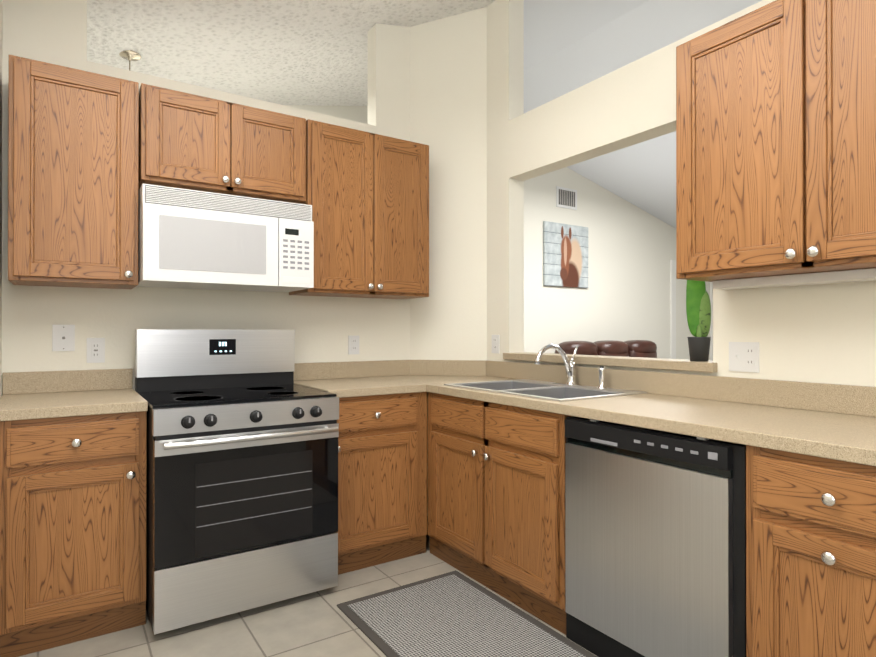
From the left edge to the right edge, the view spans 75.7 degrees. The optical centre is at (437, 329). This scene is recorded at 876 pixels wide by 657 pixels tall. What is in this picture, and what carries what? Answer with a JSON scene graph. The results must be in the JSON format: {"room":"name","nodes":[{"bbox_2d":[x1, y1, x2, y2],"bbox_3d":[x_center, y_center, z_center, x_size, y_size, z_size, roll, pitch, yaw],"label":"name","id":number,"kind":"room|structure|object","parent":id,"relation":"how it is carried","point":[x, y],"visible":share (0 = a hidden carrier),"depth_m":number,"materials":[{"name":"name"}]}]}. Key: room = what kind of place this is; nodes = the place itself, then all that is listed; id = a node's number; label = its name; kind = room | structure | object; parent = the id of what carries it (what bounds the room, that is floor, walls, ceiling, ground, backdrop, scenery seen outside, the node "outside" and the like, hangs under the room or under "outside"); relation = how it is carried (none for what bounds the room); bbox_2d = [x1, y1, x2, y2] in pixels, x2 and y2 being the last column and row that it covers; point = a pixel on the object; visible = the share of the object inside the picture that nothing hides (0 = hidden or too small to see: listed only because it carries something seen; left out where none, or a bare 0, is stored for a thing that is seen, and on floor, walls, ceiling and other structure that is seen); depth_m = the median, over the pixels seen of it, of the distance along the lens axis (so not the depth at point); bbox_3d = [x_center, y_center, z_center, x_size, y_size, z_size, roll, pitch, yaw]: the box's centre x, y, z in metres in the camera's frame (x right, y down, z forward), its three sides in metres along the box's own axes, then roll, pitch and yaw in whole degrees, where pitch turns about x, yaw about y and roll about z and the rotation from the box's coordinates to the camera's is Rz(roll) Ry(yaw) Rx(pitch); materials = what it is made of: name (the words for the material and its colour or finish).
{"room":"kitchen","nodes":[
{"label":"kitchen","id":0,"kind":"room"},
{"bbox_2d":[0,0,2,396],"bbox_3d":[-0.584,-0.670,0.305,0.168,3.750,5.250,0,0,-34],"label":"wall","id":1,"kind":"structure","parent":0,"point":[1,37],"depth_m":2.50,"materials":[{"name":"white paint"}]},
{"bbox_2d":[2,0,486,515],"bbox_3d":[-0.878,-0.660,3.115,2.780,3.750,0.480,0,0,-34],"label":"wall","id":2,"kind":"structure","parent":0,"point":[428,84],"depth_m":3.56,"materials":[{"name":"white paint"}]},
{"bbox_2d":[52,325,74,350],"bbox_3d":[-1.767,0.039,2.662,0.088,0.125,0.008,0,0,-34],"label":"outlet","id":3,"kind":"object","parent":2,"relation":"attached to","point":[63,337],"visible":1,"depth_m":2.66,"materials":[{"name":"white plastic"}]},
{"bbox_2d":[8,55,138,288],"bbox_3d":[-1.632,-0.665,2.544,0.473,0.925,0.355,0,0,-34],"label":"upper cabinet","id":4,"kind":"object","parent":2,"relation":"attached to","point":[73,145],"visible":1,"depth_m":2.42,"materials":[{"name":"brown wood"}]},
{"bbox_2d":[87,338,104,362],"bbox_3d":[-1.659,0.101,2.733,0.075,0.120,0.008,0,0,-34],"label":"outlet","id":5,"kind":"object","parent":2,"relation":"attached to","point":[95,350],"visible":1,"depth_m":2.73,"materials":[{"name":"white plastic"}]},
{"bbox_2d":[138,83,305,203],"bbox_3d":[-1.100,-0.906,2.897,0.782,0.440,0.355,0,0,-34],"label":"upper cabinet","id":6,"kind":"object","parent":2,"relation":"attached to","point":[194,142],"visible":0.98,"depth_m":2.75,"materials":[{"name":"brown wood"}]},
{"bbox_2d":[136,184,313,291],"bbox_3d":[-1.083,-0.431,2.867,0.785,0.430,0.417,0,0,-34],"label":"over-the-range microwave","id":7,"kind":"object","parent":6,"relation":"attached to","point":[191,239],"visible":1,"depth_m":2.67,"materials":[{"name":"white plastic"}]},
{"bbox_2d":[348,336,358,353],"bbox_3d":[-0.520,0.095,3.488,0.072,0.116,0.008,0,0,-34],"label":"electrical outlet","id":8,"kind":"object","parent":2,"relation":"attached to","point":[353,344],"visible":1,"depth_m":3.48,"materials":[{"name":"white plastic"}]},
{"bbox_2d":[289,119,428,298],"bbox_3d":[-0.445,-0.662,3.330,0.770,0.925,0.355,0,0,-34],"label":"upper cabinet","id":9,"kind":"object","parent":2,"relation":"attached to","point":[367,196],"visible":0.98,"depth_m":3.19,"materials":[{"name":"brown wood"}]},
{"bbox_2d":[19,516,597,656],"bbox_3d":[2.180,1.240,1.678,13.500,0.060,10.500,0,0,-34],"label":"floor","id":10,"kind":"structure","parent":0,"point":[320,623],"depth_m":2.26,"materials":[{"name":"tile"}]},
{"bbox_2d":[0,411,146,656],"bbox_3d":[-1.563,0.773,2.402,0.514,0.878,0.657,0,0,-34],"label":"base cabinet","id":11,"kind":"object","parent":10,"relation":"on","point":[72,529],"visible":0.9,"depth_m":2.16,"materials":[{"name":"brown wood"}]},
{"bbox_2d":[0,368,147,420],"bbox_3d":[-1.570,0.263,2.416,0.512,0.137,0.630,0,0,-34],"label":"countertop","id":12,"kind":"structure","parent":11,"relation":"on","point":[68,393],"depth_m":2.53,"materials":[{"name":"stone"}]},
{"bbox_2d":[135,329,338,634],"bbox_3d":[-0.946,0.606,2.640,0.768,1.214,0.742,0,0,-34],"label":"stove","id":13,"kind":"object","parent":10,"relation":"on","point":[242,475],"visible":0.98,"depth_m":2.40,"materials":[{"name":"silver metal"}]},
{"bbox_2d":[337,392,426,574],"bbox_3d":[-0.455,0.776,3.136,0.584,0.878,0.657,0,0,-34],"label":"base cabinet","id":14,"kind":"object","parent":10,"relation":"on","point":[382,479],"visible":0.6,"depth_m":2.90,"materials":[{"name":"brown wood"}]},
{"bbox_2d":[294,360,419,397],"bbox_3d":[-0.481,0.265,3.137,0.536,0.137,0.630,0,0,-34],"label":"countertop","id":15,"kind":"structure","parent":14,"relation":"on","point":[382,377],"depth_m":3.33,"materials":[{"name":"laminate"}]},
{"bbox_2d":[337,570,596,656],"bbox_3d":[0.157,1.207,2.144,0.640,0.008,1.210,0,0,-34],"label":"rug","id":16,"kind":"object","parent":10,"relation":"on","point":[455,613],"visible":1,"depth_m":2.30,"materials":[{"name":"grey fabric"}]},
{"bbox_2d":[428,392,568,634],"bbox_3d":[0.453,0.775,2.798,0.655,0.878,1.007,0,0,-34],"label":"base cabinet","id":17,"kind":"object","parent":10,"relation":"on","point":[496,497],"visible":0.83,"depth_m":2.53,"materials":[{"name":"brown wood"}]},
{"bbox_2d":[412,344,875,465],"bbox_3d":[0.613,0.266,2.562,0.654,0.393,2.796,0,0,-34],"label":"countertop","id":18,"kind":"structure","parent":17,"relation":"on","point":[832,421],"depth_m":2.15,"materials":[{"name":"stone"}]},
{"bbox_2d":[444,379,646,401],"bbox_3d":[0.495,0.375,2.785,0.560,0.177,0.840,0,0,-34],"label":"sink basin","id":19,"kind":"object","parent":18,"relation":"in","point":[555,390],"depth_m":2.79,"materials":[{"name":"metal"}]},
{"bbox_2d":[535,344,606,388],"bbox_3d":[0.628,0.179,2.803,0.280,0.216,0.327,0,0,-34],"label":"faucet","id":20,"kind":"object","parent":18,"relation":"on","point":[570,366],"depth_m":2.85,"materials":[{"name":"silver metal"}]},
{"bbox_2d":[554,340,656,357],"bbox_3d":[2.182,0.667,6.485,2.170,1.080,0.950,0,0,-34],"label":"sofa","id":21,"kind":"object","parent":10,"relation":"on","point":[639,348],"visible":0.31,"depth_m":6.55,"materials":[{"name":"leather"}]},
{"bbox_2d":[565,416,745,656],"bbox_3d":[0.923,0.772,2.078,0.600,0.878,0.700,0,0,-34],"label":"dishwasher","id":22,"kind":"object","parent":10,"relation":"on","point":[655,543],"visible":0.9,"depth_m":1.86,"materials":[{"name":"silver metal"}]},
{"bbox_2d":[746,445,875,656],"bbox_3d":[1.249,0.770,1.595,0.655,0.878,0.457,0,0,-34],"label":"base cabinet","id":23,"kind":"object","parent":10,"relation":"on","point":[810,556],"visible":0.9,"depth_m":1.48,"materials":[{"name":"brown wood"}]},
{"bbox_2d":[87,0,761,227],"bbox_3d":[1.929,-1.696,2.974,11.700,1.450,6.920,0,0,-34],"label":"ceiling","id":24,"kind":"structure","parent":0,"point":[298,52],"depth_m":3.95,"materials":[{"name":"white paint"}]},
{"bbox_2d":[119,50,140,69],"bbox_3d":[-1.870,-1.156,3.419,0.300,1.025,0.300,0,0,-34],"label":"ceiling light","id":25,"kind":"object","parent":24,"relation":"hanging from","point":[130,55],"visible":0.25,"depth_m":3.40,"materials":[{"name":"beige glass"}]},
{"bbox_2d":[285,105,709,359],"bbox_3d":[0.051,-0.650,5.805,11.500,3.750,0.120,0,0,-34],"label":"wall","id":26,"kind":"structure","parent":0,"point":[624,296],"depth_m":7.05,"materials":[{"name":"white paint"}]},
{"bbox_2d":[543,221,587,287],"bbox_3d":[1.523,-0.877,6.690,0.730,0.740,0.026,0,0,-34],"label":"framed picture","id":27,"kind":"object","parent":26,"relation":"attached to","point":[565,255],"visible":0.93,"depth_m":6.66},
{"bbox_2d":[556,186,576,209],"bbox_3d":[1.531,-1.562,6.707,0.340,0.240,0.013,0,0,-34],"label":"air vent","id":28,"kind":"object","parent":26,"relation":"in","point":[566,198],"visible":1,"depth_m":6.70,"materials":[{"name":"white plastic"}]},
{"bbox_2d":[670,260,712,360],"bbox_3d":[3.684,0.133,8.123,1.080,2.200,0.020,0,0,-34],"label":"door frame","id":29,"kind":"structure","parent":26,"relation":"attached to","point":[672,309],"depth_m":7.85,"materials":[{"name":"white"}]},
{"bbox_2d":[487,0,875,386],"bbox_3d":[1.714,-0.665,1.610,0.120,3.750,4.890,0,0,-34],"label":"wall","id":30,"kind":"structure","parent":0,"point":[820,333],"depth_m":2.76,"materials":[{"name":"white paint"}]},
{"bbox_2d":[492,335,499,352],"bbox_3d":[0.360,0.090,3.535,0.008,0.116,0.072,0,0,-34],"label":"outlet","id":31,"kind":"object","parent":30,"relation":"attached to","point":[495,343],"visible":1,"depth_m":3.53,"materials":[{"name":"white plastic"}]},
{"bbox_2d":[503,352,717,372],"bbox_3d":[0.839,0.159,2.929,0.180,0.040,1.340,0,0,-34],"label":"sill ledge","id":32,"kind":"object","parent":30,"relation":"on","point":[672,364],"visible":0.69,"depth_m":2.70,"materials":[{"name":"laminate"}]},
{"bbox_2d":[686,280,710,360],"bbox_3d":[1.139,-0.080,2.465,0.100,0.435,0.096,0,0,22],"label":"potted plant","id":33,"kind":"object","parent":32,"relation":"on","point":[698,307],"visible":0.96,"depth_m":2.45,"materials":[{"name":"green plant"}]},
{"bbox_2d":[729,342,758,372],"bbox_3d":[1.213,0.109,2.242,0.014,0.118,0.118,0,0,-34],"label":"outlet","id":34,"kind":"object","parent":30,"relation":"attached to","point":[743,356],"visible":1,"depth_m":2.24,"materials":[{"name":"white plastic"}]},
{"bbox_2d":[676,0,875,281],"bbox_3d":[1.269,-0.640,1.847,0.355,0.890,0.914,0,0,-34],"label":"upper cabinet","id":35,"kind":"object","parent":30,"relation":"attached to","point":[776,138],"visible":0.98,"depth_m":1.84,"materials":[{"name":"brown wood"}]},
{"bbox_2d":[712,268,875,289],"bbox_3d":[1.346,-0.177,1.911,0.120,0.032,0.800,0,0,-34],"label":"under-cabinet light","id":36,"kind":"object","parent":35,"relation":"attached to","point":[855,275],"visible":0.98,"depth_m":1.96,"materials":[{"name":"white plastic"}]}
]}

